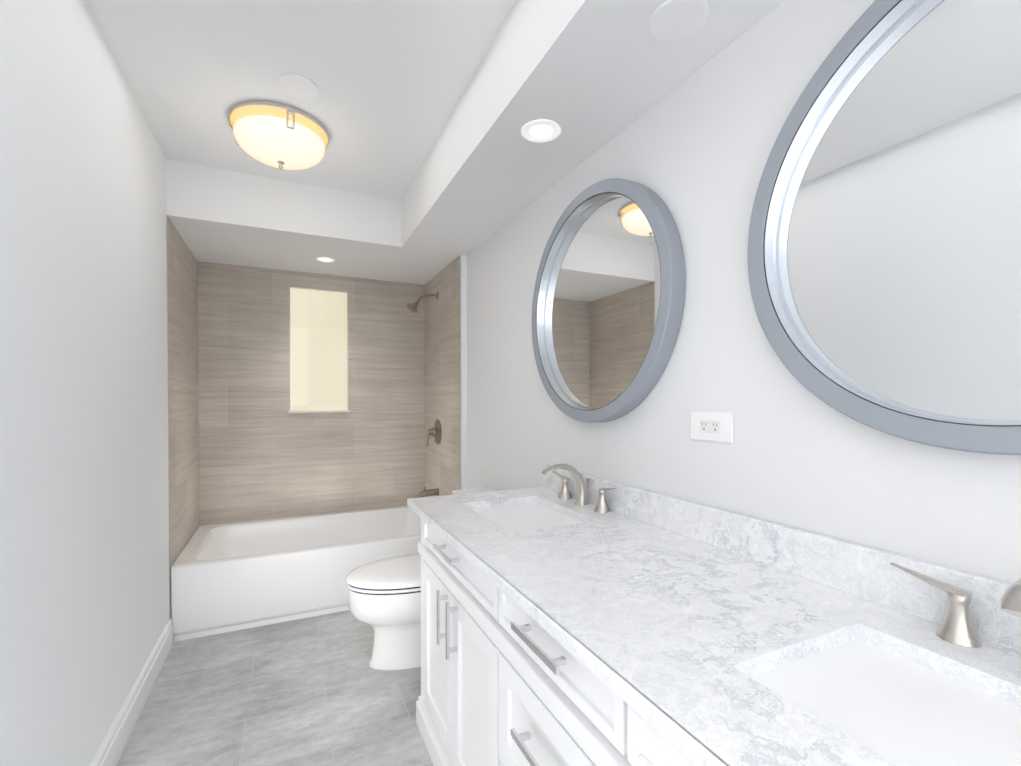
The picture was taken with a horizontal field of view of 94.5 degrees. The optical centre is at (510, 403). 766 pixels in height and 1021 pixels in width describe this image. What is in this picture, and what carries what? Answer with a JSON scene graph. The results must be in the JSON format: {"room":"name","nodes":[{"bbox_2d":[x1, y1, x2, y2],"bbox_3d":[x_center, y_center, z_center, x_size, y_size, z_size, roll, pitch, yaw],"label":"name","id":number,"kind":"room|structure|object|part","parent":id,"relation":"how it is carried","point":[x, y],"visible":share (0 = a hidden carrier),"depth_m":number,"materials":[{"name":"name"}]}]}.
{"room":"bathroom","nodes":[
{"label":"bathroom","id":0,"kind":"room"},
{"bbox_2d":[0,0,169,765],"bbox_3d":[-1.014,0.018,0.660,0.100,2.609,4.114,0,1,-25],"label":"wall","id":1,"kind":"structure","parent":0,"point":[84,558],"depth_m":1.44,"materials":[{"name":"white paint"}]},
{"bbox_2d":[90,619,172,765],"bbox_3d":[-0.981,1.251,0.739,0.016,0.142,4.004,0,1,-25],"label":"baseboard","id":2,"kind":"structure","parent":1,"relation":"attached to","point":[112,746],"depth_m":1.92,"materials":[{"name":"white paint"}]},
{"bbox_2d":[167,216,198,575],"bbox_3d":[-2.110,-0.009,2.993,0.100,2.609,1.042,0,1,-25],"label":"tiled wall","id":3,"kind":"structure","parent":0,"point":[183,386],"depth_m":2.89,"materials":[{"name":"beige tile"}]},
{"bbox_2d":[116,610,432,765],"bbox_3d":[-0.421,1.343,1.530,1.901,0.060,5.156,0,1,-25],"label":"floor","id":4,"kind":"structure","parent":0,"point":[315,691],"depth_m":2.06,"materials":[{"name":"grey tile"}]},
{"bbox_2d":[171,506,419,641],"bbox_3d":[-1.294,1.086,3.332,1.650,0.412,0.939,0,1,-25],"label":"bathtub","id":5,"kind":"object","parent":4,"relation":"on","point":[229,577],"visible":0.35,"depth_m":2.87,"materials":[{"name":"white ceramic"}]},
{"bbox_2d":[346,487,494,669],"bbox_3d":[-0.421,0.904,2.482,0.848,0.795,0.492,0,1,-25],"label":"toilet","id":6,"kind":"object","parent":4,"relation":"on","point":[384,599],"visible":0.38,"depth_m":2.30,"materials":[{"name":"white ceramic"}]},
{"bbox_3d":[-0.528,0.851,2.431,0.610,0.034,0.436,0,1,-25],"label":"lid","id":7,"kind":"part","parent":6,"relation":"part of","materials":[{"name":"white ceramic"}]},
{"bbox_3d":[-0.144,0.526,2.608,0.236,0.041,0.492,0,1,-25],"label":"tank lid","id":8,"kind":"part","parent":6,"relation":"part of","materials":[{"name":"white ceramic"}]},
{"bbox_2d":[407,499,1020,765],"bbox_3d":[0.342,0.876,1.112,0.663,0.882,2.238,0,1,-25],"label":"bathroom vanity","id":9,"kind":"object","parent":4,"relation":"on","point":[500,686],"depth_m":0.88,"materials":[{"name":"white paint"}]},
{"bbox_2d":[407,487,990,765],"bbox_3d":[0.345,0.426,1.107,0.657,0.038,2.230,0,1,-25],"label":"countertop","id":10,"kind":"structure","parent":9,"relation":"on","point":[676,621],"depth_m":0.90,"materials":[{"name":"white stone"}]},
{"bbox_2d":[539,463,622,510],"bbox_3d":[0.219,0.316,1.848,0.208,0.166,0.458,0,1,-25],"label":"faucet","id":11,"kind":"object","parent":10,"relation":"on","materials":[{"name":"silver metal"}]},
{"bbox_2d":[887,559,1020,714],"bbox_3d":[0.770,0.329,0.674,0.208,0.166,0.458,0,1,-25],"label":"faucet","id":12,"kind":"object","parent":10,"relation":"on","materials":[{"name":"silver metal"}]},
{"bbox_2d":[84,0,515,200],"bbox_3d":[-0.421,-1.346,1.498,1.901,0.100,5.156,0,1,-25],"label":"ceiling","id":13,"kind":"structure","parent":0,"point":[391,79],"depth_m":1.84,"materials":[{"name":"white paint"}]},
{"bbox_2d":[228,100,328,169],"bbox_3d":[-1.086,-1.207,2.234,0.428,0.195,0.428,0,1,-25],"label":"lamp","id":14,"kind":"object","parent":13,"relation":"hanging from","point":[278,135],"visible":1,"depth_m":2.12,"materials":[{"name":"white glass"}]},
{"bbox_2d":[278,73,317,97],"bbox_3d":[-0.866,-1.298,1.931,0.150,0.006,0.150,0,1,-25],"label":"smoke detector","id":15,"kind":"object","parent":13,"relation":"attached to","point":[298,85],"visible":1,"depth_m":1.92,"materials":[{"name":"white plastic"}]},
{"bbox_2d":[197,261,424,525],"bbox_3d":[-1.516,-0.018,3.793,1.656,2.609,0.100,0,1,-25],"label":"tiled wall","id":16,"kind":"structure","parent":0,"point":[264,454],"depth_m":3.66,"materials":[{"name":"beige tile"}]},
{"bbox_2d":[288,286,349,412],"bbox_3d":[-1.513,-0.418,3.742,0.456,0.978,0.054,0,1,-25],"label":"alcove window","id":17,"kind":"structure","parent":16,"relation":"in","point":[318,335],"depth_m":3.76,"materials":[{"name":"beige glass"}]},
{"bbox_2d":[424,255,459,496],"bbox_3d":[-0.500,-0.018,3.749,0.145,2.609,1.042,0,1,-25],"label":"tiled wall","id":18,"kind":"structure","parent":0,"point":[442,375],"depth_m":3.59,"materials":[{"name":"beige tile"}]},
{"bbox_2d":[407,292,438,312],"bbox_3d":[-0.685,-0.793,3.675,0.244,0.179,0.100,0,1,-25],"label":"shower head","id":19,"kind":"object","parent":18,"relation":"attached to","point":[412,307],"visible":1,"depth_m":3.65},
{"bbox_2d":[418,487,438,497],"bbox_3d":[-0.646,0.694,3.711,0.157,0.089,0.060,0,1,-25],"label":"tub spout","id":20,"kind":"object","parent":18,"relation":"attached to","point":[429,492],"visible":0.92,"depth_m":3.69,"materials":[{"name":"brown metal"}]},
{"bbox_2d":[426,420,440,445],"bbox_3d":[-0.623,0.227,3.716,0.105,0.204,0.196,0,1,-25],"label":"shower valve","id":21,"kind":"object","parent":18,"relation":"attached to","point":[435,431],"visible":1,"depth_m":3.69,"materials":[{"name":"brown metal"}]},
{"bbox_2d":[461,255,466,488],"bbox_3d":[-0.326,0.136,3.267,0.041,2.314,0.023,0,1,-25],"label":"wall","id":22,"kind":"structure","parent":0,"point":[463,371],"depth_m":3.25,"materials":[{"name":"white paint"}]},
{"bbox_2d":[166,215,460,618],"bbox_3d":[-1.092,0.140,2.895,1.662,2.314,0.010,0,1,-25],"label":"trim","id":23,"kind":"structure","parent":22,"relation":"attached to","point":[168,401],"depth_m":2.55,"materials":[{"name":"white paint"}]},
{"bbox_2d":[166,0,783,284],"bbox_3d":[-0.421,-1.148,1.501,1.701,0.296,4.956,0,1,-25],"label":"soffit","id":24,"kind":"structure","parent":0,"point":[589,77],"depth_m":2.06,"materials":[{"name":"white paint"}]},
{"bbox_2d":[316,257,333,261],"bbox_3d":[-1.310,-1.020,3.343,0.120,0.004,0.120,0,1,-25],"label":"recessed light","id":25,"kind":"object","parent":24,"relation":"in","point":[324,259],"visible":1,"depth_m":3.34,"materials":[{"name":"white plastic"}]},
{"bbox_2d":[521,119,560,142],"bbox_3d":[0.112,-1.001,1.736,0.146,0.004,0.146,0,1,-25],"label":"recessed light","id":26,"kind":"object","parent":24,"relation":"in","point":[541,130],"visible":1,"depth_m":1.73,"materials":[{"name":"white plastic"}]},
{"bbox_2d":[650,0,708,40],"bbox_3d":[0.435,-0.995,1.223,0.144,0.006,0.144,0,1,-25],"label":"ceiling speaker","id":27,"kind":"structure","parent":24,"relation":"attached to","point":[672,20],"depth_m":1.22},
{"bbox_2d":[467,0,1020,583],"bbox_3d":[0.616,0.009,1.425,0.100,2.609,4.114,0,1,-25],"label":"wall","id":28,"kind":"structure","parent":0,"point":[693,152],"depth_m":1.32,"materials":[{"name":"white paint"}]},
{"bbox_2d":[532,178,684,422],"bbox_3d":[0.320,-0.384,1.857,0.060,0.914,0.914,0,1,-25],"label":"mirror","id":29,"kind":"object","parent":28,"relation":"attached to","point":[608,300],"visible":1,"depth_m":1.78,"materials":[{"name":"grey mirror"}]},
{"bbox_2d":[691,411,733,443],"bbox_3d":[0.581,0.066,1.371,0.009,0.088,0.152,0,1,-25],"label":"electrical outlet plate","id":30,"kind":"object","parent":28,"relation":"attached to","point":[714,426],"visible":1,"depth_m":1.36,"materials":[{"name":"white plastic"}]},
{"bbox_2d":[591,476,990,618],"bbox_3d":[0.636,0.353,1.237,0.020,0.106,2.218,0,1,-25],"label":"backsplash","id":31,"kind":"structure","parent":28,"relation":"attached to","point":[857,569],"depth_m":1.14,"materials":[{"name":"white stone"}]},
{"bbox_2d":[747,0,1020,454],"bbox_3d":[0.819,-0.374,0.796,0.060,0.914,0.914,0,1,-25],"label":"mirror","id":32,"kind":"object","parent":28,"relation":"attached to","point":[884,255],"visible":1,"depth_m":0.92,"materials":[{"name":"grey mirror"}]}
]}

